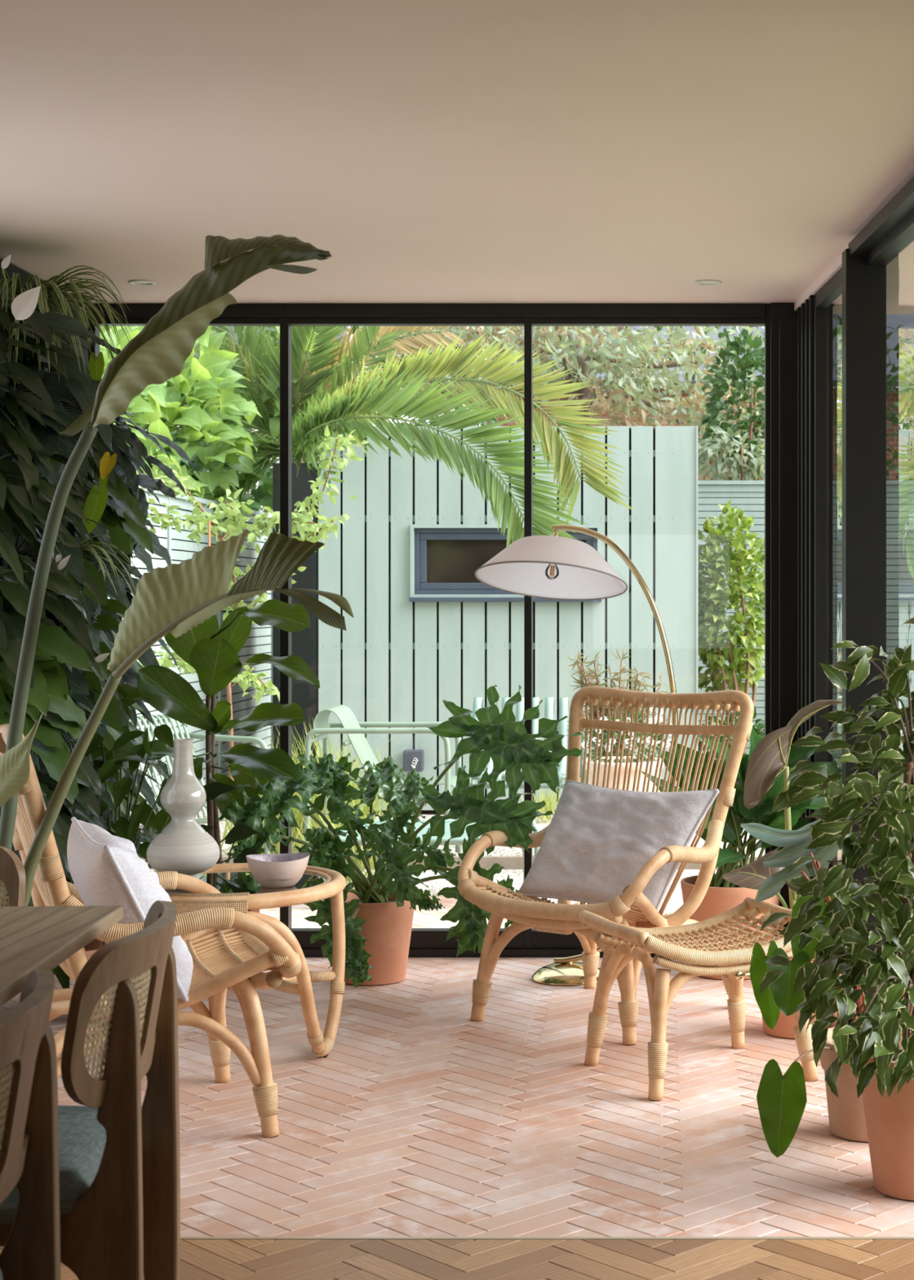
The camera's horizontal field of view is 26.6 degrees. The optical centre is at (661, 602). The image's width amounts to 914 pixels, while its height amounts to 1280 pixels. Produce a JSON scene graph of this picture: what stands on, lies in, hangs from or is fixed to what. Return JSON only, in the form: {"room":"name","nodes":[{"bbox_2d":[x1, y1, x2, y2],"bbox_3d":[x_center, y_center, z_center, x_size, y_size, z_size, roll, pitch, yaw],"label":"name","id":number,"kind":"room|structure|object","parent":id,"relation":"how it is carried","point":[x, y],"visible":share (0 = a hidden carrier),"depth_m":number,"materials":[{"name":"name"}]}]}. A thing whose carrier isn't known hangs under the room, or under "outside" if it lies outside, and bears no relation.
{"room":"sunroom","nodes":[
{"label":"sunroom","id":0,"kind":"room"},
{"bbox_2d":[138,808,764,895],"bbox_3d":[-2.000,1.330,20.545,24.000,0.001,26.910,0,0,0],"label":"ground","id":1,"kind":"structure","parent":0,"point":[436,886],"depth_m":10.06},
{"bbox_2d":[99,325,182,483],"bbox_3d":[-3.492,-0.356,11.334,1.268,3.381,2.110,0,0,0],"label":"climbing shrub","id":2,"kind":"object","parent":1,"relation":"on","point":[155,395],"visible":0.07,"depth_m":11.38,"materials":[{"name":"green plant"}]},
{"bbox_2d":[103,325,267,538],"bbox_3d":[-3.312,-0.324,12.696,1.340,3.314,1.856,0,0,0],"label":"tree","id":3,"kind":"object","parent":1,"relation":"on","point":[213,371],"visible":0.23,"depth_m":12.47,"materials":[{"name":"green plant"}]},
{"bbox_2d":[107,485,272,825],"bbox_3d":[-2.933,0.337,11.150,0.095,1.987,7.500,0,0,0],"label":"slatted fence","id":4,"kind":"object","parent":1,"relation":"on","point":[180,548],"visible":0.11,"depth_m":12.50,"materials":[{"name":"white paint"}]},
{"bbox_2d":[128,714,270,854],"bbox_3d":[-2.230,0.915,8.813,0.757,0.771,0.518,0,0,38],"label":"lounge chair","id":5,"kind":"object","parent":1,"relation":"on","point":[176,735],"visible":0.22,"depth_m":8.93,"materials":[{"name":"green metal"}]},
{"bbox_2d":[170,434,279,512],"bbox_3d":[-3.490,-0.035,14.900,1.668,2.740,1.220,0,0,0],"label":"climbing shrub","id":6,"kind":"object","parent":1,"relation":"on","point":[263,495],"visible":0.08,"depth_m":14.72,"materials":[{"name":"green plant"}]},
{"bbox_2d":[135,424,368,822],"bbox_3d":[-2.021,0.109,9.277,1.244,1.911,0.446,0,0,0],"label":"shrub","id":7,"kind":"object","parent":1,"relation":"on","point":[304,521],"visible":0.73,"depth_m":9.25,"materials":[{"name":"green plant"}]},
{"bbox_2d":[204,772,339,855],"bbox_3d":[-2.030,1.075,9.911,0.670,0.510,0.834,0,0,10],"label":"grass tuft","id":8,"kind":"object","parent":1,"relation":"on","point":[229,828],"visible":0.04,"depth_m":9.89,"materials":[{"name":"green plant"}]},
{"bbox_2d":[272,462,318,765],"bbox_3d":[-2.330,0.190,13.117,0.620,2.280,0.265,0,0,0],"label":"post","id":9,"kind":"object","parent":1,"relation":"on","point":[304,642],"visible":0.14,"depth_m":13.00,"materials":[{"name":"grey"}]},
{"bbox_2d":[251,325,347,462],"bbox_3d":[-2.575,-0.398,13.722,0.710,3.460,0.772,0,0,0],"label":"climbing shrub","id":10,"kind":"object","parent":1,"relation":"on","point":[274,423],"visible":0.21,"depth_m":13.50,"materials":[{"name":"green plant"}]},
{"bbox_2d":[225,720,398,828],"bbox_3d":[-2.002,0.980,10.817,1.134,0.701,1.165,0,0,0],"label":"grass tuft","id":11,"kind":"object","parent":1,"relation":"on","point":[315,744],"visible":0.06,"depth_m":10.93,"materials":[{"name":"green plant"}]},
{"bbox_2d":[200,325,479,512],"bbox_3d":[-2.787,-0.676,16.480,2.822,4.021,1.642,0,0,0],"label":"hedge","id":12,"kind":"object","parent":1,"relation":"on","point":[273,332],"visible":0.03,"depth_m":16.37,"materials":[{"name":"green plant"}]},
{"bbox_2d":[293,743,405,828],"bbox_3d":[-1.787,1.048,10.492,0.855,0.565,0.818,0,0,7],"label":"grass tuft","id":13,"kind":"object","parent":1,"relation":"on","point":[366,809],"visible":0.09,"depth_m":10.47,"materials":[{"name":"green plant"}]},
{"bbox_2d":[292,794,416,888],"bbox_3d":[-1.412,1.096,8.924,0.658,0.468,0.674,0,0,0],"label":"grass tuft","id":14,"kind":"object","parent":1,"relation":"on","point":[359,862],"visible":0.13,"depth_m":8.84,"materials":[{"name":"green plant"}]},
{"bbox_2d":[304,704,461,852],"bbox_3d":[-1.395,0.915,9.730,0.757,0.771,0.518,0,0,0],"label":"lounge chair","id":15,"kind":"object","parent":1,"relation":"on","point":[322,729],"visible":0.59,"depth_m":9.63,"materials":[{"name":"green metal"}]},
{"bbox_2d":[142,325,633,547],"bbox_3d":[-1.805,-0.531,11.900,2.234,3.733,5.607,0,0,-34],"label":"palm tree","id":16,"kind":"object","parent":1,"relation":"on","point":[344,403],"visible":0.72,"depth_m":10.40,"materials":[{"name":"green plant"}]},
{"bbox_2d":[142,856,758,869],"bbox_3d":[-1.050,1.310,9.575,3.900,0.080,0.050,0,0,0],"label":"trim","id":17,"kind":"structure","parent":1,"relation":"on","point":[486,862],"depth_m":9.55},
{"bbox_2d":[318,426,699,810],"bbox_3d":[-0.965,0.096,12.900,2.408,2.408,1.900,0,0,0],"label":"garden shed","id":18,"kind":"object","parent":1,"relation":"on","point":[423,632],"visible":0.66,"depth_m":12.00,"materials":[{"name":"green paint"}]},
{"bbox_2d":[403,749,424,771],"bbox_3d":[-1.546,0.984,11.943,0.120,0.130,0.094,0,0,0],"label":"outlet box","id":19,"kind":"object","parent":18,"relation":"attached to","point":[412,758],"visible":1,"depth_m":11.90,"materials":[{"name":"grey"}]},
{"bbox_2d":[460,697,589,848],"bbox_3d":[-0.745,0.915,10.445,0.678,0.771,0.757,0,0,0],"label":"armchair","id":20,"kind":"object","parent":1,"relation":"on","point":[563,726],"visible":0.18,"depth_m":10.62,"materials":[{"name":"green metal"}]},
{"bbox_2d":[346,325,764,480],"bbox_3d":[-0.723,-0.913,17.203,4.296,4.288,3.164,0,0,-7],"label":"eucalyptus tree","id":21,"kind":"object","parent":1,"relation":"on","point":[573,350],"visible":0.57,"depth_m":16.79,"materials":[{"name":"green plant"}]},
{"bbox_2d":[370,325,764,480],"bbox_3d":[0.235,-1.194,20.994,7.004,5.069,2.000,0,0,0],"label":"tree","id":22,"kind":"object","parent":1,"relation":"on","point":[744,331],"visible":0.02,"depth_m":20.85,"materials":[{"name":"green plant"}]},
{"bbox_2d":[438,325,764,480],"bbox_3d":[1.625,-1.402,25.790,8.750,5.465,4.420,0,0,0],"label":"house","id":23,"kind":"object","parent":1,"relation":"on","point":[714,335],"visible":0.02,"depth_m":24.00,"materials":[{"name":"brick"}]},
{"bbox_2d":[565,647,670,756],"bbox_3d":[-0.208,0.761,10.010,0.560,1.080,0.409,0,0,22],"label":"shrub","id":24,"kind":"object","parent":1,"relation":"on","point":[581,673],"visible":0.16,"depth_m":9.96,"materials":[{"name":"green plant"}]},
{"bbox_2d":[581,706,671,791],"bbox_3d":[-0.189,0.907,9.597,0.509,0.785,0.480,0,0,0],"label":"pot","id":25,"kind":"object","parent":1,"relation":"on","point":[614,757],"visible":0.36,"depth_m":9.47,"materials":[{"name":"ceramic"}]},
{"bbox_2d":[697,499,764,753],"bbox_3d":[0.464,0.313,13.203,0.718,2.055,0.736,0,0,0],"label":"bush","id":26,"kind":"object","parent":1,"relation":"on","point":[753,633],"visible":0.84,"depth_m":13.05,"materials":[{"name":"green plant"}]},
{"bbox_2d":[697,425,764,480],"bbox_3d":[0.620,-0.111,15.605,0.794,2.694,0.590,0,0,0],"label":"shrub","id":27,"kind":"object","parent":1,"relation":"on","point":[720,470],"visible":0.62,"depth_m":15.48,"materials":[{"name":"green plant"}]},
{"bbox_2d":[697,706,764,767],"bbox_3d":[0.488,1.002,12.403,0.665,0.673,0.719,0,0,36],"label":"shrub","id":28,"kind":"object","parent":1,"relation":"on","point":[757,728],"visible":0.11,"depth_m":12.34,"materials":[{"name":"green plant"}]},
{"bbox_2d":[700,331,764,480],"bbox_3d":[0.721,-0.495,15.997,0.800,3.525,0.975,0,0,0],"label":"tree","id":29,"kind":"object","parent":1,"relation":"on","point":[733,349],"visible":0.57,"depth_m":15.83,"materials":[{"name":"green plant"}]},
{"bbox_2d":[0,0,913,303],"bbox_3d":[-0.175,-1.223,2.240,4.750,0.250,10.080,0,0,0],"label":"ceiling","id":30,"kind":"structure","parent":0,"point":[438,151],"depth_m":4.53,"materials":[{"name":"paint"}]},
{"bbox_2d":[284,303,533,957],"bbox_3d":[-0.931,0.101,7.050,0.908,2.398,0.080,0,0,0],"label":"window","id":31,"kind":"structure","parent":30,"relation":"attached to","point":[424,942],"depth_m":7.03,"materials":[{"name":"black metal"}]},
{"bbox_2d":[527,303,770,957],"bbox_3d":[-0.024,0.101,7.050,0.932,2.398,0.080,0,0,0],"label":"window","id":32,"kind":"structure","parent":30,"relation":"attached to","point":[544,944],"depth_m":7.03,"materials":[{"name":"black metal"}]},
{"bbox_2d":[794,253,842,311],"bbox_3d":[0.680,-1.083,5.105,0.072,0.030,3.829,0,0,-5],"label":"trim","id":33,"kind":"structure","parent":30,"relation":"attached to","point":[837,264],"depth_m":6.44,"materials":[{"name":"paint"}]},
{"bbox_2d":[0,957,913,1279],"bbox_3d":[-0.125,1.325,2.205,4.050,0.050,9.610,0,0,0],"label":"floor","id":34,"kind":"structure","parent":0,"point":[521,1077],"depth_m":4.54,"materials":[{"name":"ceramic"}]},
{"bbox_2d":[0,845,26,906],"bbox_3d":[-1.620,0.907,3.855,0.565,0.787,0.511,0,0,0],"label":"dining chair","id":35,"kind":"object","parent":34,"relation":"on","point":[12,872],"visible":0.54,"depth_m":4.03,"materials":[{"name":"brown wood"}]},
{"bbox_2d":[0,969,60,1279],"bbox_3d":[-1.058,0.907,2.459,0.511,0.787,0.564,0,0,-5],"label":"dining chair","id":36,"kind":"object","parent":34,"relation":"on","point":[29,1125],"visible":1,"depth_m":2.62,"materials":[{"name":"brown wood"}]},
{"bbox_2d":[0,905,123,1007],"bbox_3d":[-1.373,0.930,2.524,0.860,0.740,2.000,0,0,-3],"label":"dining table","id":37,"kind":"object","parent":34,"relation":"on","point":[32,938],"visible":1,"depth_m":3.24,"materials":[{"name":"brown wood"}]},
{"bbox_2d":[0,900,180,1279],"bbox_3d":[-1.050,0.907,3.084,0.511,0.787,0.564,0,0,-5],"label":"dining chair","id":38,"kind":"object","parent":34,"relation":"on","point":[119,1158],"visible":0.98,"depth_m":2.92,"materials":[{"name":"brown wood"}]},
{"bbox_2d":[84,724,173,951],"bbox_3d":[-1.769,0.844,6.222,0.296,0.913,0.497,0,0,-26],"label":"plant","id":39,"kind":"object","parent":34,"relation":"on","point":[126,828],"visible":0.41,"depth_m":6.16,"materials":[{"name":"green plant"}]},
{"bbox_2d":[0,724,302,1137],"bbox_3d":[-1.332,0.792,4.816,0.752,1.022,0.724,0,0,-24],"label":"lounge chair","id":40,"kind":"object","parent":34,"relation":"on","point":[236,960],"visible":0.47,"depth_m":4.65,"materials":[{"name":"wicker"}]},
{"bbox_2d":[66,817,193,1002],"bbox_3d":[-1.345,0.763,4.813,0.274,0.397,0.618,0,0,-24],"label":"cushion","id":41,"kind":"object","parent":40,"relation":"on","point":[106,868],"visible":0.55,"depth_m":4.60,"materials":[{"name":"white fabric"}]},
{"bbox_2d":[85,759,258,958],"bbox_3d":[-1.533,0.897,5.981,0.613,0.807,0.242,0,0,0],"label":"plant","id":42,"kind":"object","parent":34,"relation":"on","point":[239,832],"visible":0.26,"depth_m":5.99,"materials":[{"name":"green plant"}]},
{"bbox_2d":[0,234,353,906],"bbox_3d":[-1.278,0.253,4.261,1.342,2.095,0.347,0,0,14],"label":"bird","id":43,"kind":"object","parent":34,"relation":"on","point":[174,598],"visible":0.98,"depth_m":4.25},
{"bbox_2d":[106,599,319,939],"bbox_3d":[-1.476,0.644,6.413,0.725,1.312,0.587,0,0,0],"label":"plant","id":44,"kind":"object","parent":34,"relation":"on","point":[212,651],"visible":0.69,"depth_m":6.36,"materials":[{"name":"plant"}]},
{"bbox_2d":[153,862,346,1057],"bbox_3d":[-1.237,1.043,5.497,0.652,0.516,0.698,0,0,-3],"label":"side table","id":45,"kind":"object","parent":34,"relation":"on","point":[240,891],"visible":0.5,"depth_m":5.38,"materials":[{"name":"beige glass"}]},
{"bbox_2d":[146,738,219,879],"bbox_3d":[-1.391,0.601,5.570,0.208,0.407,0.208,0,0,0],"label":"vase","id":46,"kind":"object","parent":45,"relation":"on","point":[184,846],"visible":0.89,"depth_m":5.52,"materials":[{"name":"grey ceramic"}]},
{"bbox_2d":[246,853,310,888],"bbox_3d":[-1.090,0.761,5.440,0.178,0.088,0.178,0,0,0],"label":"ceramic bowl","id":47,"kind":"object","parent":45,"relation":"on","point":[268,870],"visible":1,"depth_m":5.38,"materials":[{"name":"ceramic"}]},
{"bbox_2d":[344,892,414,986],"bbox_3d":[-0.996,1.157,6.600,0.296,0.285,0.296,0,0,0],"label":"pot","id":48,"kind":"object","parent":34,"relation":"on","point":[388,928],"depth_m":6.49,"materials":[{"name":"ceramic"}]},
{"bbox_2d":[215,684,582,987],"bbox_3d":[-0.841,0.787,6.497,1.160,1.027,0.872,0,0,0],"label":"philodendron","id":49,"kind":"object","parent":34,"relation":"on","point":[379,921],"visible":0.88,"depth_m":6.31,"materials":[{"name":"plant"}]},
{"bbox_2d":[180,1236,913,1239],"bbox_3d":[-0.425,1.319,3.915,3.450,0.042,0.012,0,0,0],"label":"trim","id":50,"kind":"structure","parent":34,"relation":"on","point":[181,1237],"depth_m":3.91,"materials":[{"name":"beige wood"}]},
{"bbox_2d":[531,954,584,986],"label":"arc floor lamp","id":51,"kind":"object","parent":34,"relation":"on","point":[565,971],"depth_m":6.54,"materials":[{"name":"gold metal"}]},
{"bbox_2d":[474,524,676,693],"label":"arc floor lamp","id":52,"kind":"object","parent":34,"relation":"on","point":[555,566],"depth_m":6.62,"materials":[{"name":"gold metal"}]},
{"bbox_2d":[457,685,754,1045],"bbox_3d":[-0.175,0.792,6.038,0.724,1.022,0.752,0,0,34],"label":"lounge chair","id":53,"kind":"object","parent":34,"relation":"on","point":[633,908],"visible":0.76,"depth_m":6.05,"materials":[{"name":"wicker"}]},
{"bbox_2d":[517,779,719,911],"bbox_3d":[-0.135,0.774,6.028,0.595,0.389,0.268,0,0,34],"label":"cushion","id":54,"kind":"object","parent":53,"relation":"on","point":[597,840],"visible":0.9,"depth_m":5.99,"materials":[{"name":"grey fabric"}]},
{"bbox_2d":[577,897,817,1101],"bbox_3d":[0.105,1.082,5.300,0.572,0.443,0.459,0,0,-26],"label":"footstool","id":55,"kind":"object","parent":34,"relation":"on","point":[699,944],"visible":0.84,"depth_m":5.25,"materials":[{"name":"wicker"}]},
{"bbox_2d":[641,727,828,979],"bbox_3d":[0.336,0.853,6.554,0.667,0.895,0.571,0,0,27],"label":"leaf plant","id":56,"kind":"object","parent":34,"relation":"on","point":[722,895],"visible":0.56,"depth_m":6.58,"materials":[{"name":"plant"}]},
{"bbox_2d":[770,302,797,937],"bbox_3d":[0.498,0.101,7.030,0.196,2.398,0.120,0,0,0],"label":"trim","id":57,"kind":"structure","parent":34,"relation":"on","point":[784,318],"depth_m":6.97,"materials":[{"name":"black metal"}]},
{"bbox_2d":[722,699,852,1039],"bbox_3d":[0.365,0.792,5.572,0.374,1.016,0.724,0,0,0],"label":"potted plant","id":58,"kind":"object","parent":34,"relation":"on","point":[767,874],"visible":0.55,"depth_m":5.61,"materials":[{"name":"plant"}]},
{"bbox_2d":[762,960,841,1039],"bbox_3d":[0.418,1.175,5.800,0.270,0.250,0.270,0,0,0],"label":"pot","id":59,"kind":"object","parent":58,"relation":"attached to","point":[784,1026],"depth_m":5.70,"materials":[{"name":"ceramic"}]},
{"bbox_2d":[797,266,842,974],"bbox_3d":[0.575,0.115,6.364,0.072,2.370,1.339,0,0,-5],"label":"window","id":60,"kind":"structure","parent":34,"relation":"on","point":[820,318],"depth_m":6.60,"materials":[{"name":"black metal"}]},
{"bbox_2d":[750,852,911,1157],"bbox_3d":[0.412,0.955,4.652,0.486,0.690,0.264,0,0,-26],"label":"leaf plant","id":61,"kind":"object","parent":34,"relation":"on","point":[782,1100],"visible":0.36,"depth_m":4.55,"materials":[{"name":"plant"}]},
{"bbox_2d":[759,617,913,1200],"bbox_3d":[0.476,0.657,4.201,0.522,1.285,0.827,0,0,3],"label":"fig","id":62,"kind":"object","parent":34,"relation":"on","point":[882,1058],"visible":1,"depth_m":4.09,"materials":[{"name":"plant"}]},
{"bbox_2d":[862,1035,913,1200],"bbox_3d":[0.578,1.146,4.250,0.290,0.308,0.290,0,0,0],"label":"pot","id":63,"kind":"object","parent":62,"relation":"attached to","point":[890,1122],"depth_m":4.16,"materials":[{"name":"ceramic"}]},
{"bbox_2d":[259,895,683,958],"bbox_3d":[-0.400,1.333,7.815,5.200,0.054,1.470,0,0,0],"label":"terrace","id":64,"kind":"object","parent":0,"point":[424,919],"visible":0.05,"depth_m":8.04,"materials":[{"name":"ceramic"}]},
{"bbox_2d":[332,819,540,884],"bbox_3d":[-1.023,1.152,8.515,0.930,0.297,0.722,0,0,0],"label":"footstool","id":65,"kind":"object","parent":64,"relation":"on","point":[456,841],"visible":0.09,"depth_m":8.45,"materials":[{"name":"green metal"}]},
{"bbox_3d":[-2.250,0.126,2.265,0.200,2.448,9.730,0,0,0],"label":"wall","id":66,"kind":"structure","parent":0,"visible":0},
{"bbox_2d":[0,258,108,858],"bbox_3d":[-2.085,0.056,6.295,0.130,2.288,1.490,0,0,0],"label":"panel","id":67,"kind":"object","parent":66,"relation":"attached to","point":[24,276],"visible":0.02,"depth_m":6.25,"materials":[{"name":"black"}]},
{"bbox_2d":[0,322,66,479],"bbox_3d":[-1.891,-0.563,5.618,0.284,0.498,0.478,0,0,0],"label":"plant","id":68,"kind":"object","parent":67,"relation":"attached to","point":[16,402],"visible":0.94,"depth_m":5.55,"materials":[{"name":"green plant"}]},
{"bbox_2d":[0,298,75,407],"bbox_3d":[-1.887,-0.719,5.743,0.290,0.393,0.402,0,0,0],"label":"plant","id":69,"kind":"object","parent":67,"relation":"attached to","point":[37,320],"visible":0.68,"depth_m":5.69,"materials":[{"name":"green plant"}]},
{"bbox_2d":[0,525,81,689],"bbox_3d":[-1.871,0.009,5.562,0.341,0.488,0.376,0,0,26],"label":"plant","id":70,"kind":"object","parent":67,"relation":"attached to","point":[13,595],"visible":0.63,"depth_m":5.50,"materials":[{"name":"green plant"}]},
{"bbox_2d":[0,770,84,879],"bbox_3d":[-1.896,0.706,5.524,0.331,0.446,0.360,0,0,27],"label":"plant","id":71,"kind":"object","parent":67,"relation":"attached to","point":[45,779],"visible":0.07,"depth_m":5.61,"materials":[{"name":"green plant"}]},
{"bbox_2d":[0,444,89,587],"bbox_3d":[-1.859,-0.260,5.596,0.290,0.437,0.417,0,0,-27],"label":"plant","id":72,"kind":"object","parent":67,"relation":"attached to","point":[20,486],"visible":0.86,"depth_m":5.51,"materials":[{"name":"green plant"}]},
{"bbox_2d":[0,616,93,805],"bbox_3d":[-1.839,0.318,5.576,0.386,0.557,0.412,0,0,0],"label":"plant","id":73,"kind":"object","parent":67,"relation":"attached to","point":[49,695],"visible":0.52,"depth_m":5.60,"materials":[{"name":"green plant"}]},
{"bbox_2d":[0,359,97,484],"bbox_3d":[-1.950,-0.543,5.931,0.359,0.429,0.689,0,0,-19],"label":"plant","id":74,"kind":"object","parent":67,"relation":"attached to","point":[50,437],"visible":0.37,"depth_m":5.74,"materials":[{"name":"green plant"}]},
{"bbox_2d":[8,552,104,691],"bbox_3d":[-1.855,0.078,5.841,0.303,0.476,0.356,0,0,-15],"label":"plant","id":75,"kind":"object","parent":67,"relation":"attached to","point":[66,610],"visible":0.18,"depth_m":5.85,"materials":[{"name":"green plant"}]},
{"bbox_2d":[0,254,120,471],"bbox_3d":[-1.836,-0.686,5.755,0.393,0.631,0.701,0,0,0],"label":"peace lily","id":76,"kind":"object","parent":67,"relation":"in","point":[80,393],"visible":0.39,"depth_m":5.76,"materials":[{"name":"green plant"}]},
{"bbox_2d":[26,453,94,561],"bbox_3d":[-1.871,-0.245,5.902,0.282,0.436,0.284,0,0,-29],"label":"plant","id":77,"kind":"object","parent":67,"relation":"attached to","point":[35,544],"visible":0.11,"depth_m":5.90,"materials":[{"name":"green plant"}]},
{"bbox_2d":[0,265,132,391],"bbox_3d":[-1.866,-0.822,5.968,0.472,0.413,0.716,0,0,-14],"label":"spider plant","id":78,"kind":"object","parent":67,"relation":"in","point":[53,293],"visible":0.58,"depth_m":5.84,"materials":[{"name":"green plant"}]},
{"bbox_2d":[15,528,116,676],"bbox_3d":[-1.871,0.036,5.973,0.306,0.579,0.377,0,0,-12],"label":"peace lily","id":79,"kind":"object","parent":67,"relation":"attached to","point":[72,558],"visible":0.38,"depth_m":5.90,"materials":[{"name":"green plant"}]},
{"bbox_2d":[30,666,102,774],"bbox_3d":[-1.902,0.353,5.859,0.327,0.526,0.397,0,0,0],"label":"plant","id":80,"kind":"object","parent":67,"relation":"attached to","point":[78,684],"visible":0.08,"depth_m":5.82,"materials":[{"name":"green plant"}]},
{"bbox_2d":[33,755,106,874],"bbox_3d":[-1.830,0.629,5.871,0.339,0.387,0.320,0,0,-28],"label":"plant","id":81,"kind":"object","parent":67,"relation":"attached to","point":[89,783],"visible":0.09,"depth_m":5.92,"materials":[{"name":"green plant"}]},
{"bbox_2d":[26,479,116,559],"bbox_3d":[-1.874,-0.285,6.224,0.269,0.294,0.481,0,0,31],"label":"plant","id":82,"kind":"object","parent":67,"relation":"attached to","point":[70,526],"visible":0.09,"depth_m":6.15,"materials":[{"name":"green plant"}]},
{"bbox_2d":[28,556,127,732],"bbox_3d":[-1.844,0.117,5.979,0.427,0.557,0.127,0,0,17],"label":"philodendron","id":83,"kind":"object","parent":67,"relation":"in","point":[112,716],"visible":0.57,"depth_m":5.94,"materials":[{"name":"green plant"}]},
{"bbox_2d":[48,342,108,533],"bbox_3d":[-1.883,-0.530,6.086,0.295,0.636,0.432,0,0,0],"label":"pothos","id":84,"kind":"object","parent":67,"relation":"in","point":[95,503],"visible":0.51,"depth_m":6.00,"materials":[{"name":"green plant"}]},
{"bbox_2d":[66,379,117,504],"bbox_3d":[-1.909,-0.515,6.183,0.290,0.422,0.449,0,0,-28],"label":"plant","id":85,"kind":"object","parent":67,"relation":"attached to","point":[81,490],"visible":0.02,"depth_m":6.12,"materials":[{"name":"green plant"}]},
{"bbox_2d":[57,552,130,658],"bbox_3d":[-1.839,0.051,6.117,0.317,0.522,0.411,0,0,-16],"label":"plant","id":86,"kind":"object","parent":67,"relation":"attached to","point":[109,588],"visible":0.03,"depth_m":6.20,"materials":[{"name":"green plant"}]},
{"bbox_2d":[62,515,131,554],"bbox_3d":[-1.827,-0.210,5.941,0.424,0.123,0.018,0,0,18],"label":"pothos","id":87,"kind":"object","parent":67,"relation":"in","point":[118,538],"visible":0.79,"depth_m":5.89,"materials":[{"name":"green plant"}]},
{"bbox_2d":[71,669,128,767],"bbox_3d":[-1.869,0.401,6.089,0.336,0.431,0.469,0,0,0],"label":"plant","id":88,"kind":"object","parent":67,"relation":"attached to","point":[88,700],"visible":0.05,"depth_m":6.13,"materials":[{"name":"green plant"}]},
{"bbox_2d":[64,534,138,608],"bbox_3d":[-1.772,-0.050,6.083,0.317,0.330,0.195,0,0,-39],"label":"spider plant","id":89,"kind":"object","parent":67,"relation":"attached to","point":[88,548],"visible":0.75,"depth_m":6.10,"materials":[{"name":"green plant"}]},
{"bbox_2d":[71,462,153,555],"bbox_3d":[-1.915,-0.331,6.486,0.323,0.358,0.335,0,0,34],"label":"plant","id":90,"kind":"object","parent":67,"relation":"attached to","point":[123,511],"visible":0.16,"depth_m":6.47,"materials":[{"name":"green plant"}]},
{"bbox_2d":[71,755,160,879],"bbox_3d":[-1.862,0.664,6.186,0.342,0.451,0.590,0,0,0],"label":"plant","id":91,"kind":"object","parent":67,"relation":"attached to","point":[106,797],"visible":0.06,"depth_m":6.20,"materials":[{"name":"green plant"}]},
{"bbox_2d":[90,729,145,831],"bbox_3d":[-1.901,0.660,6.450,0.271,0.479,0.344,0,0,0],"label":"plant","id":92,"kind":"object","parent":67,"relation":"attached to","point":[108,740],"visible":0.06,"depth_m":6.47,"materials":[{"name":"green plant"}]},
{"bbox_2d":[95,659,152,777],"bbox_3d":[-1.819,0.378,6.466,0.328,0.455,0.399,0,0,-28],"label":"plant","id":93,"kind":"object","parent":67,"relation":"attached to","point":[105,673],"visible":0.1,"depth_m":6.42,"materials":[{"name":"green plant"}]},
{"bbox_2d":[94,391,159,489],"bbox_3d":[-1.890,-0.556,6.543,0.286,0.428,0.495,0,0,0],"label":"plant","id":94,"kind":"object","parent":67,"relation":"attached to","point":[123,436],"visible":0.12,"depth_m":6.47,"materials":[{"name":"green plant"}]},
{"bbox_2d":[87,559,179,669],"bbox_3d":[-1.892,0.064,6.749,0.284,0.476,0.403,0,0,0],"label":"plant","id":95,"kind":"object","parent":67,"relation":"attached to","point":[124,587],"visible":0.18,"depth_m":6.75,"materials":[{"name":"green plant"}]},
{"bbox_2d":[120,728,159,820],"bbox_3d":[-1.887,0.688,6.741,0.248,0.534,0.366,0,0,-45],"label":"plant","id":96,"kind":"object","parent":67,"relation":"attached to","point":[146,790],"visible":0.09,"depth_m":6.69,"materials":[{"name":"green plant"}]},
{"bbox_2d":[106,462,176,583],"bbox_3d":[-1.859,-0.299,6.752,0.313,0.484,0.428,0,0,-29],"label":"plant","id":97,"kind":"object","parent":67,"relation":"attached to","point":[144,481],"visible":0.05,"depth_m":6.83,"materials":[{"name":"green plant"}]},
{"bbox_2d":[104,640,186,727],"bbox_3d":[-1.869,0.334,6.732,0.328,0.462,0.514,0,0,0],"label":"plant","id":98,"kind":"object","parent":67,"relation":"attached to","point":[148,658],"visible":0.04,"depth_m":6.67,"materials":[{"name":"green plant"}]},
{"bbox_2d":[113,412,199,504],"bbox_3d":[-1.878,-0.514,6.769,0.294,0.327,0.424,0,0,32],"label":"plant","id":99,"kind":"object","parent":67,"relation":"attached to","point":[137,460],"visible":0.29,"depth_m":6.80,"materials":[{"name":"green plant"}]},
{"bbox_2d":[88,303,291,929],"bbox_3d":[-1.750,0.101,7.050,0.761,2.398,0.080,0,0,0],"label":"window","id":100,"kind":"structure","parent":66,"relation":"in","point":[139,314],"depth_m":7.03,"materials":[{"name":"black metal"}]},
{"bbox_3d":[1.156,0.126,0.300,0.683,2.448,5.800,0,0,0],"label":"wall","id":101,"kind":"structure","parent":0,"visible":0},
{"bbox_2d":[842,176,913,1025],"bbox_3d":[0.709,0.115,4.475,0.120,2.370,2.568,0,0,-5],"label":"door","id":102,"kind":"structure","parent":101,"relation":"in","point":[878,262],"depth_m":5.60,"materials":[{"name":"black metal"}]},
{"label":"outside","id":103,"kind":"structure","parent":0,"visible":0},
{"label":"lawn","id":104,"kind":"structure","parent":103,"visible":0},
{"bbox_2d":[697,480,764,759],"bbox_3d":[3.350,0.186,15.012,7.300,2.287,0.095,0,0,0],"label":"slatted fence","id":105,"kind":"object","parent":104,"relation":"on","point":[749,495],"visible":0.02,"depth_m":14.99,"materials":[{"name":"green paint"}]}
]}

